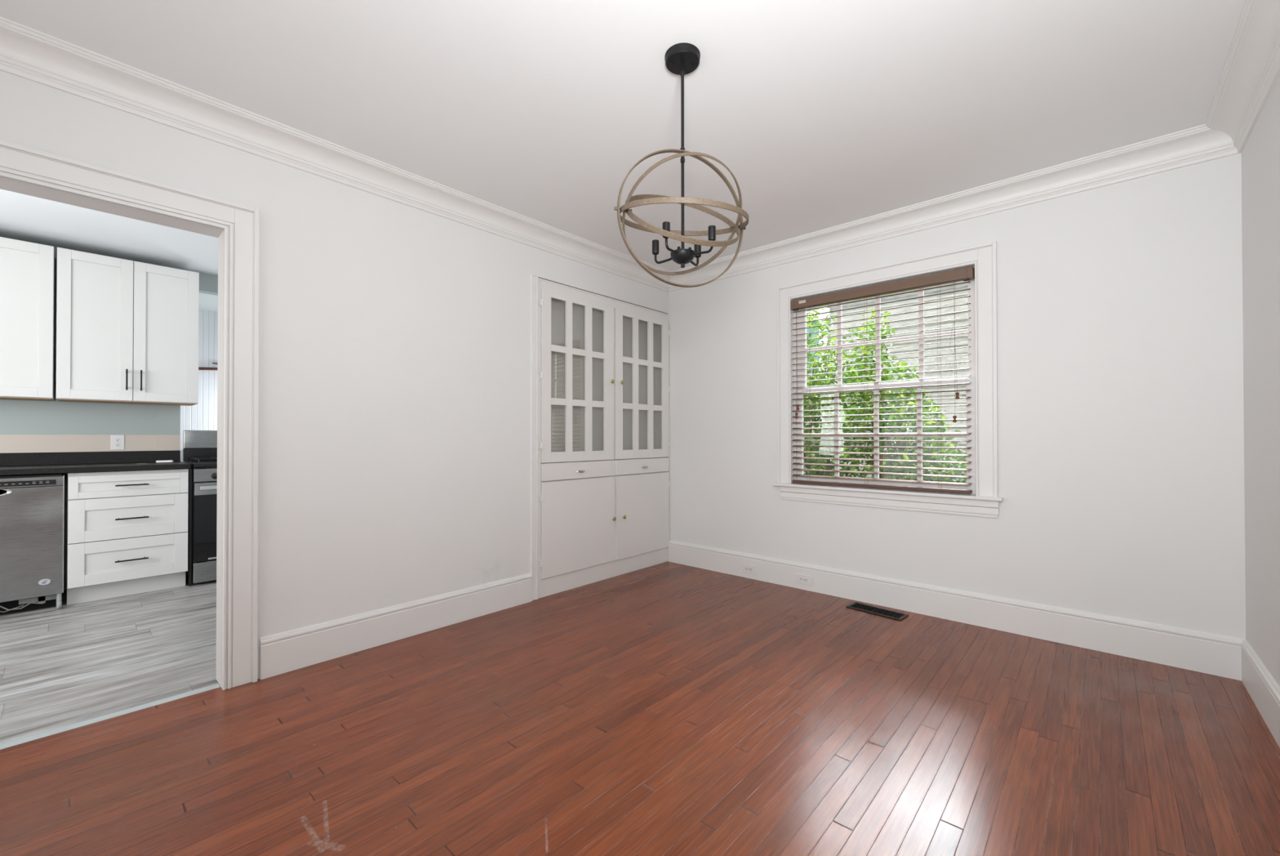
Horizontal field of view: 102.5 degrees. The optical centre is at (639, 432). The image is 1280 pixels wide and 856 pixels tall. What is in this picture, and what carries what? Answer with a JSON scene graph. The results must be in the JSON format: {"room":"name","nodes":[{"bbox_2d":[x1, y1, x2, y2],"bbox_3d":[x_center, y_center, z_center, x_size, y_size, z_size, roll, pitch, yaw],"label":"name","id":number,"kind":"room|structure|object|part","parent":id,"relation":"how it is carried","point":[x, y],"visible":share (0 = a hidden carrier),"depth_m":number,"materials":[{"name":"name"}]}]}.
{"room":"dining room","nodes":[
{"label":"dining room","id":0,"kind":"room"},
{"bbox_2d":[0,235,217,589],"bbox_3d":[-4.459,-0.084,3.563,0.100,2.550,3.650,0,-1,42],"label":"wall","id":1,"kind":"structure","parent":0,"point":[55,425],"depth_m":3.78,"materials":[{"name":"paint"}]},
{"bbox_2d":[0,236,55,400],"bbox_3d":[-4.382,-0.755,3.338,0.318,1.046,0.753,0,-1,42],"label":"upper cabinet","id":2,"kind":"object","parent":1,"relation":"attached to","point":[27,268],"visible":1,"depth_m":3.43,"materials":[{"name":"paint"}]},
{"bbox_2d":[0,449,180,466],"bbox_3d":[-4.410,0.182,3.496,0.021,0.089,1.917,0,-1,42],"label":"backsplash","id":3,"kind":"structure","parent":1,"relation":"attached to","point":[123,456],"depth_m":3.81,"materials":[{"name":"black stone"}]},
{"bbox_2d":[111,435,124,449],"bbox_3d":[-4.029,0.072,3.958,0.008,0.113,0.074,0,-1,42],"label":"wall outlet","id":4,"kind":"object","parent":1,"relation":"attached to","point":[117,441],"visible":1,"depth_m":3.96,"materials":[{"name":"white plastic"}]},
{"bbox_2d":[114,443,120,446],"bbox_3d":[-4.027,0.091,3.956,0.002,0.026,0.031,0,-1,42],"label":"socket","id":5,"kind":"object","parent":4,"relation":"attached to","point":[115,444],"depth_m":3.96,"materials":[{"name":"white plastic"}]},
{"bbox_2d":[115,437,120,441],"bbox_3d":[-4.027,0.052,3.957,0.002,0.026,0.031,0,-1,42],"label":"socket","id":6,"kind":"object","parent":4,"relation":"attached to","point":[117,439],"depth_m":3.96,"materials":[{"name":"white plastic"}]},
{"bbox_2d":[55,247,199,405],"bbox_3d":[-3.858,-0.752,3.893,0.352,1.046,0.749,0,-1,42],"label":"upper cabinet","id":7,"kind":"object","parent":1,"relation":"attached to","point":[127,330],"visible":1,"depth_m":3.77,"materials":[{"name":"paint"}]},
{"bbox_3d":[-3.885,-0.758,3.667,0.020,1.037,0.373,0,-1,42],"label":"cabinet door","id":8,"kind":"part","parent":7,"relation":"part of","materials":[{"name":"paint"}]},
{"bbox_3d":[-3.761,-0.391,3.761,0.034,0.154,0.009,0,-1,42],"label":"handle","id":9,"kind":"part","parent":7,"relation":"part of","materials":[{"name":"black metal"}]},
{"bbox_3d":[-3.710,-0.391,3.817,0.034,0.154,0.009,0,-1,42],"label":"handle","id":10,"kind":"part","parent":7,"relation":"part of","materials":[{"name":"black metal"}]},
{"bbox_3d":[-3.634,-0.756,3.945,0.020,1.037,0.368,0,-1,42],"label":"cabinet door","id":11,"kind":"part","parent":7,"relation":"part of","materials":[{"name":"paint"}]},
{"bbox_2d":[155,263,181,450],"bbox_3d":[-3.832,-0.555,4.174,0.018,1.600,0.142,0,-1,42],"label":"trim","id":12,"kind":"structure","parent":1,"relation":"attached to","point":[168,416],"depth_m":4.16,"materials":[{"name":"paint"}]},
{"bbox_2d":[185,468,191,586],"bbox_3d":[-3.564,0.708,4.021,0.545,0.872,0.016,0,-1,42],"label":"trim","id":13,"kind":"structure","parent":1,"relation":"attached to","point":[188,573],"depth_m":3.84,"materials":[{"name":"black metal"}]},
{"bbox_2d":[180,308,217,462],"bbox_3d":[-4.205,-0.007,4.545,0.840,2.410,1.950,0,-1,42],"label":"wall","id":14,"kind":"structure","parent":0,"point":[202,415],"depth_m":5.00,"materials":[{"name":"paint"}]},
{"bbox_2d":[198,366,217,369],"bbox_3d":[-4.122,-0.632,5.080,0.054,0.060,0.452,0,-1,42],"label":"wall rail","id":15,"kind":"object","parent":14,"relation":"attached to","point":[199,367],"visible":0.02,"depth_m":4.97,"materials":[{"name":"brown wood"}]},
{"bbox_2d":[199,292,217,311],"bbox_3d":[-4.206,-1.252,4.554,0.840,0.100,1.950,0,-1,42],"label":"window","id":16,"kind":"structure","parent":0,"point":[206,301],"depth_m":4.73,"materials":[{"name":"glass"}]},
{"bbox_2d":[0,70,668,679],"bbox_3d":[-1.665,-0.135,2.794,0.440,2.536,5.250,0,-1,42],"label":"wall","id":17,"kind":"structure","parent":0,"point":[394,337],"depth_m":2.71,"materials":[{"name":"paint"}]},
{"bbox_2d":[0,139,259,689],"bbox_3d":[-2.323,0.049,1.824,0.173,2.155,1.550,0,-1,42],"label":"trim","id":18,"kind":"structure","parent":17,"relation":"in","point":[24,170],"depth_m":2.28,"materials":[{"name":"paint"}]},
{"bbox_3d":[-2.270,-0.968,1.783,0.027,0.122,1.514,0,-1,42],"label":"casing","id":19,"kind":"part","parent":18,"relation":"part of","materials":[{"name":"paint"}]},
{"bbox_3d":[-1.791,0.052,2.305,0.027,2.155,0.122,0,-1,42],"label":"casing","id":20,"kind":"part","parent":18,"relation":"part of","materials":[{"name":"paint"}]},
{"bbox_2d":[0,16,671,291],"bbox_3d":[-1.423,-1.340,2.651,0.124,0.128,5.150,0,-1,42],"label":"crown molding","id":21,"kind":"structure","parent":17,"relation":"attached to","point":[26,52],"depth_m":2.33,"materials":[{"name":"paint"}]},
{"bbox_2d":[259,573,532,679],"bbox_3d":[-1.240,1.039,2.914,0.018,0.189,1.503,0,-1,42],"label":"baseboard","id":22,"kind":"structure","parent":17,"relation":"attached to","point":[282,652],"depth_m":2.75,"materials":[{"name":"paint"}]},
{"bbox_2d":[0,0,1245,275],"bbox_3d":[-1.392,-1.514,2.321,6.414,0.286,5.900,0,-1,42],"label":"ceiling","id":23,"kind":"structure","parent":0,"point":[823,114],"depth_m":2.12,"materials":[{"name":"paint"}]},
{"bbox_2d":[613,42,749,287],"bbox_3d":[0.160,-0.979,1.921,0.482,0.864,0.485,0,-1,42],"label":"orb chandelier","id":24,"kind":"object","parent":23,"relation":"hanging from","point":[682,59],"visible":1,"depth_m":1.89,"materials":[{"name":"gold metal"}]},
{"bbox_2d":[652,239,658,254],"bbox_3d":[0.060,-0.717,1.985,0.027,0.054,0.027,0,-1,42],"label":"socket","id":25,"kind":"object","parent":24,"relation":"attached to","point":[655,242],"depth_m":1.97,"materials":[{"name":"black metal"}]},
{"bbox_3d":[0.096,-0.676,1.961,0.095,0.050,0.009,0,0,34],"label":"arm","id":26,"kind":"part","parent":24,"relation":"part of","materials":[{"name":"black metal"}]},
{"bbox_2d":[662,221,670,238],"bbox_3d":[0.093,-0.718,1.819,0.027,0.054,0.027,0,-1,42],"label":"socket","id":27,"kind":"object","parent":24,"relation":"attached to","point":[666,224],"depth_m":1.81,"materials":[{"name":"black metal"}]},
{"bbox_3d":[0.117,-0.677,1.854,0.009,0.050,0.095,0,0,34],"label":"arm","id":28,"kind":"part","parent":24,"relation":"part of","materials":[{"name":"black metal"}]},
{"bbox_3d":[0.160,-1.027,1.921,0.017,0.714,0.017,0,-1,42],"label":"rod","id":29,"kind":"part","parent":24,"relation":"part of","materials":[{"name":"black metal"}]},
{"bbox_3d":[0.203,-0.676,1.982,0.009,0.050,0.095,0,0,34],"label":"arm","id":30,"kind":"part","parent":24,"relation":"part of","materials":[{"name":"black metal"}]},
{"bbox_2d":[693,244,701,257],"bbox_3d":[0.227,-0.717,2.018,0.027,0.054,0.027,0,-1,42],"label":"socket","id":31,"kind":"object","parent":24,"relation":"attached to","point":[697,248],"depth_m":2.01,"materials":[{"name":"black metal"}]},
{"bbox_3d":[0.224,-0.677,1.875,0.095,0.050,0.009,0,0,34],"label":"arm","id":32,"kind":"part","parent":24,"relation":"part of","materials":[{"name":"black metal"}]},
{"bbox_2d":[708,225,715,240],"bbox_3d":[0.260,-0.718,1.851,0.027,0.054,0.027,0,-1,42],"label":"socket","id":33,"kind":"object","parent":24,"relation":"attached to","point":[712,228],"depth_m":1.84,"materials":[{"name":"black metal"}]},
{"bbox_2d":[0,560,1279,855],"bbox_3d":[-1.982,1.163,2.802,7.864,0.060,5.850,0,-1,42],"label":"floor","id":34,"kind":"structure","parent":0,"point":[667,708],"depth_m":1.89,"materials":[{"name":"red wood"}]},
{"bbox_2d":[0,472,64,614],"bbox_3d":[-4.159,0.706,3.303,0.565,0.869,0.602,0,-1,42],"label":"dishwasher","id":35,"kind":"object","parent":34,"relation":"on","point":[32,505],"visible":1,"depth_m":3.25,"materials":[{"name":"silver metal"}]},
{"bbox_3d":[-3.950,0.363,3.135,0.008,0.050,0.150,0,-1,42],"label":"pocket handle","id":36,"kind":"part","parent":35,"relation":"part of","materials":[{"name":"silver metal"}]},
{"bbox_2d":[0,472,62,488],"bbox_3d":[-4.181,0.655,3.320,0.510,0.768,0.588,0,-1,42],"label":"control panel","id":37,"kind":"object","parent":35,"relation":"in","point":[61,473],"depth_m":3.29,"materials":[{"name":"silver metal"}]},
{"bbox_3d":[-3.974,0.310,3.137,0.037,0.060,0.599,0,-1,42],"label":"control panel","id":38,"kind":"part","parent":35,"relation":"part of","materials":[{"name":"silver metal"}]},
{"bbox_3d":[-3.793,1.089,3.350,0.024,0.100,0.024,0,-1,42],"label":"leg","id":39,"kind":"part","parent":35,"relation":"part of","materials":[{"name":"metal"}]},
{"bbox_2d":[0,683,220,749],"bbox_3d":[-2.322,1.129,1.817,0.049,0.004,1.306,0,-1,42],"label":"threshold strip","id":40,"kind":"object","parent":34,"relation":"on","point":[24,740],"visible":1,"depth_m":2.03,"materials":[{"name":"silver metal"}]},
{"bbox_2d":[66,468,188,604],"bbox_3d":[-3.759,0.707,3.773,0.640,0.878,0.600,0,-1,42],"label":"base cabinet","id":41,"kind":"object","parent":34,"relation":"on","point":[127,531],"visible":1,"depth_m":3.57,"materials":[{"name":"paint"}]},
{"bbox_2d":[0,449,191,475],"bbox_3d":[-4.193,0.198,3.307,0.631,0.126,1.928,0,-1,42],"label":"countertop","id":42,"kind":"structure","parent":41,"relation":"on","point":[16,463],"depth_m":3.67,"materials":[{"name":"black stone"}]},
{"bbox_2d":[155,459,173,462],"bbox_3d":[-3.640,0.218,3.930,0.104,0.020,0.018,0,0,-13],"label":"tube","id":43,"kind":"object","parent":42,"relation":"on","point":[169,460],"visible":1,"depth_m":3.92,"materials":[{"name":"plastic"}]},
{"bbox_3d":[-3.554,0.877,3.587,0.020,0.287,0.594,0,-1,42],"label":"drawer","id":44,"kind":"part","parent":41,"relation":"part of","materials":[{"name":"paint"}]},
{"bbox_3d":[-3.555,0.586,3.589,0.020,0.285,0.594,0,-1,42],"label":"drawer","id":45,"kind":"part","parent":41,"relation":"part of","materials":[{"name":"paint"}]},
{"bbox_3d":[-3.555,0.363,3.591,0.020,0.151,0.594,0,-1,42],"label":"drawer","id":46,"kind":"part","parent":41,"relation":"part of","materials":[{"name":"paint"}]},
{"bbox_3d":[-3.534,0.881,3.570,0.034,0.009,0.166,0,-1,42],"label":"handle","id":47,"kind":"part","parent":41,"relation":"part of","materials":[{"name":"black metal"}]},
{"bbox_3d":[-3.534,0.592,3.571,0.034,0.009,0.166,0,-1,42],"label":"handle","id":48,"kind":"part","parent":41,"relation":"part of","materials":[{"name":"black metal"}]},
{"bbox_3d":[-3.534,0.361,3.573,0.034,0.009,0.166,0,-1,42],"label":"handle","id":49,"kind":"part","parent":41,"relation":"part of","materials":[{"name":"black metal"}]},
{"bbox_2d":[182,430,217,584],"bbox_3d":[-3.276,0.563,4.288,0.629,1.172,0.759,0,-1,42],"label":"stove","id":50,"kind":"object","parent":34,"relation":"on","point":[199,446],"visible":0.32,"depth_m":3.89,"materials":[{"name":"black metal"}]},
{"bbox_2d":[182,460,217,466],"bbox_3d":[-3.285,0.245,4.298,0.575,0.030,0.759,0,-1,42],"label":"cooktop","id":51,"kind":"object","parent":50,"relation":"in","point":[193,463],"depth_m":3.91,"materials":[{"name":"black metal"}]},
{"bbox_3d":[-3.082,1.048,4.111,0.034,0.148,0.757,0,-1,42],"label":"storage drawer","id":52,"kind":"part","parent":50,"relation":"part of","materials":[{"name":"silver metal"}]},
{"bbox_3d":[-3.082,0.422,4.115,0.036,0.093,0.749,0,-1,42],"label":"oven door","id":53,"kind":"part","parent":50,"relation":"part of","materials":[{"name":"silver metal"}]},
{"bbox_3d":[-3.084,0.320,4.118,0.034,0.096,0.757,0,-1,42],"label":"control panel","id":54,"kind":"part","parent":50,"relation":"part of","materials":[{"name":"silver metal"}]},
{"bbox_3d":[-3.055,0.413,4.091,0.036,0.029,0.697,0,-1,42],"label":"handle","id":55,"kind":"part","parent":50,"relation":"part of","materials":[{"name":"metal"}]},
{"bbox_3d":[-3.231,0.328,3.907,0.030,0.048,0.048,0,-1,42],"label":"knob","id":56,"kind":"part","parent":50,"relation":"part of","materials":[{"name":"black plastic"}]},
{"bbox_2d":[530,274,670,600],"bbox_3d":[-0.372,0.034,4.160,0.438,2.215,1.502,0,-1,42],"label":"tall cabinet","id":57,"kind":"object","parent":34,"relation":"on","point":[600,388],"visible":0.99,"depth_m":3.99,"materials":[{"name":"paint"}]},
{"bbox_3d":[-0.721,0.030,3.501,0.015,2.215,0.054,0,-1,42],"label":"casing","id":58,"kind":"part","parent":57,"relation":"part of","materials":[{"name":"paint"}]},
{"bbox_3d":[-0.523,0.275,3.854,0.192,0.121,0.668,0,-1,42],"label":"drawer","id":59,"kind":"part","parent":57,"relation":"part of","materials":[{"name":"paint"}]},
{"bbox_3d":[-0.449,-0.394,3.814,0.022,1.205,0.702,0,-1,42],"label":"glazed door","id":60,"kind":"part","parent":57,"relation":"part of","materials":[{"name":"paint"}]},
{"bbox_3d":[-0.442,0.676,3.809,0.019,0.666,0.709,0,-1,42],"label":"door","id":61,"kind":"part","parent":57,"relation":"part of","materials":[{"name":"paint"}]},
{"bbox_3d":[-0.225,-1.060,4.066,0.007,0.010,1.438,0,-1,42],"label":"moulding","id":62,"kind":"part","parent":57,"relation":"part of","materials":[{"name":"paint"}]},
{"bbox_3d":[0.025,-0.391,4.339,0.022,1.205,0.672,0,-1,42],"label":"glazed door","id":63,"kind":"part","parent":57,"relation":"part of","materials":[{"name":"paint"}]},
{"bbox_3d":[-0.036,0.279,4.393,0.192,0.121,0.667,0,-1,42],"label":"drawer","id":64,"kind":"part","parent":57,"relation":"part of","materials":[{"name":"paint"}]},
{"bbox_3d":[0.030,0.679,4.332,0.019,0.666,0.664,0,-1,42],"label":"door","id":65,"kind":"part","parent":57,"relation":"part of","materials":[{"name":"paint"}]},
{"bbox_2d":[845,601,908,620],"bbox_3d":[1.503,1.130,3.261,0.132,0.007,0.340,0,-1,-42],"label":"floor vent","id":66,"kind":"object","parent":34,"relation":"in","point":[858,606],"visible":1,"depth_m":3.25,"materials":[{"name":"brown metal"}]},
{"bbox_2d":[667,152,1245,638],"bbox_3d":[1.452,-0.107,3.625,3.954,2.586,0.160,0,-1,42],"label":"wall","id":67,"kind":"structure","parent":0,"point":[1121,411],"depth_m":2.74,"materials":[{"name":"paint"}]},
{"bbox_2d":[742,563,756,574],"bbox_3d":[0.856,1.067,4.021,0.122,0.070,0.009,0,-1,42],"label":"baseboard outlet","id":68,"kind":"object","parent":67,"relation":"attached to","point":[747,568],"visible":1,"depth_m":4.02,"materials":[{"name":"white plastic"}]},
{"bbox_2d":[795,573,813,585],"bbox_3d":[1.190,1.062,3.720,0.126,0.070,0.009,0,-1,42],"label":"baseboard outlet","id":69,"kind":"object","parent":67,"relation":"attached to","point":[800,578],"visible":1,"depth_m":3.72,"materials":[{"name":"white plastic"}]},
{"bbox_2d":[773,240,1003,517],"bbox_3d":[1.606,-0.304,3.480,1.420,1.598,0.250,0,-1,42],"label":"window","id":70,"kind":"structure","parent":67,"relation":"in","point":[983,357],"depth_m":3.30,"materials":[{"name":"paint"}]},
{"bbox_2d":[790,266,974,493],"bbox_3d":[1.553,-0.311,3.429,1.150,1.347,0.081,0,-1,42],"label":"window blind","id":71,"kind":"object","parent":70,"relation":"attached to","point":[967,273],"visible":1,"depth_m":3.37,"materials":[{"name":"brown wood"}]},
{"bbox_3d":[1.145,-0.530,3.760,0.004,0.765,0.002,0,-1,42],"label":"lift cord","id":72,"kind":"part","parent":71,"relation":"part of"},
{"bbox_3d":[1.152,-0.560,3.756,0.008,0.705,0.002,0,-1,42],"label":"lift cord","id":73,"kind":"part","parent":71,"relation":"part of","materials":[{"name":"white fabric"}]},
{"bbox_3d":[1.233,-0.283,3.725,0.019,1.271,0.054,0,-1,42],"label":"ladder cord","id":74,"kind":"part","parent":71,"relation":"part of","materials":[{"name":"white fabric"}]},
{"bbox_3d":[1.530,-0.286,3.457,0.019,1.271,0.054,0,-1,42],"label":"ladder cord","id":75,"kind":"part","parent":71,"relation":"part of","materials":[{"name":"white fabric"}]},
{"bbox_3d":[1.556,0.353,3.430,1.122,0.019,0.054,0,-1,42],"label":"rail","id":76,"kind":"part","parent":71,"relation":"part of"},
{"bbox_3d":[1.853,-0.288,3.166,0.019,1.271,0.054,0,-1,42],"label":"ladder cord","id":77,"kind":"part","parent":71,"relation":"part of","materials":[{"name":"white fabric"}]},
{"bbox_3d":[1.896,-0.578,3.083,0.002,0.680,0.017,0,-1,-38],"label":"lift cord","id":78,"kind":"part","parent":71,"relation":"part of","materials":[{"name":"white fabric"}]},
{"bbox_3d":[1.630,-0.648,3.509,1.163,0.703,0.034,0,-1,42],"label":"sash","id":79,"kind":"part","parent":70,"relation":"part of","materials":[{"name":"paint"}]},
{"bbox_3d":[1.607,0.022,3.478,1.163,0.701,0.034,0,-1,42],"label":"sash","id":80,"kind":"part","parent":70,"relation":"part of","materials":[{"name":"paint"}]},
{"bbox_2d":[668,124,1239,291],"bbox_3d":[1.463,-1.338,3.432,3.364,0.128,0.124,0,-1,42],"label":"crown molding","id":81,"kind":"structure","parent":67,"relation":"attached to","point":[1199,144],"depth_m":2.93,"materials":[{"name":"paint"}]},
{"bbox_2d":[667,539,1245,680],"bbox_3d":[1.502,1.040,3.452,3.360,0.189,0.018,0,-1,42],"label":"baseboard","id":82,"kind":"structure","parent":67,"relation":"attached to","point":[1215,654],"depth_m":2.93,"materials":[{"name":"paint"}]},
{"bbox_2d":[1241,74,1279,686],"bbox_3d":[1.052,-0.130,0.343,0.150,2.586,5.250,0,-1,42],"label":"wall","id":83,"kind":"structure","parent":0,"point":[1260,154],"depth_m":2.06,"materials":[{"name":"paint"}]},
{"bbox_2d":[1204,0,1279,152],"bbox_3d":[0.983,-1.358,0.480,0.124,0.128,5.150,0,-1,42],"label":"crown molding","id":84,"kind":"structure","parent":83,"relation":"attached to","point":[1251,70],"depth_m":1.94,"materials":[{"name":"paint"}]},
{"bbox_2d":[1240,639,1279,747],"bbox_3d":[1.024,1.019,0.428,0.018,0.189,5.150,0,-1,42],"label":"baseboard","id":85,"kind":"structure","parent":83,"relation":"attached to","point":[1260,685],"depth_m":2.04,"materials":[{"name":"paint"}]},
{"label":"outside","id":86,"kind":"structure","parent":0,"visible":0},
{"bbox_3d":[5.816,1.586,7.758,20.000,0.150,11.840,0,-1,42],"label":"ground","id":87,"kind":"structure","parent":86,"visible":0},
{"bbox_2d":[803,306,966,482],"bbox_3d":[1.993,0.085,5.252,2.963,2.860,1.373,0,-1,42],"label":"tree","id":88,"kind":"object","parent":87,"relation":"on","point":[871,359],"visible":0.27,"depth_m":4.70,"materials":[{"name":"green plant"}]},
{"bbox_2d":[803,280,968,482],"bbox_3d":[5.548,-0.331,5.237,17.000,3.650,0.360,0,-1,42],"label":"neighbouring house","id":89,"kind":"structure","parent":87,"relation":"on","point":[963,286],"depth_m":6.80,"materials":[{"name":"white"}]},
{"bbox_2d":[806,320,819,371],"bbox_3d":[2.581,-1.320,7.883,0.380,0.770,0.015,0,-1,42],"label":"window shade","id":90,"kind":"object","parent":89,"relation":"hanging from","point":[811,329],"depth_m":7.81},
{"bbox_3d":[2.569,-1.435,7.871,0.700,1.000,0.050,0,-1,42],"label":"window trim","id":91,"kind":"part","parent":89,"relation":"part of","materials":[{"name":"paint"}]}
]}

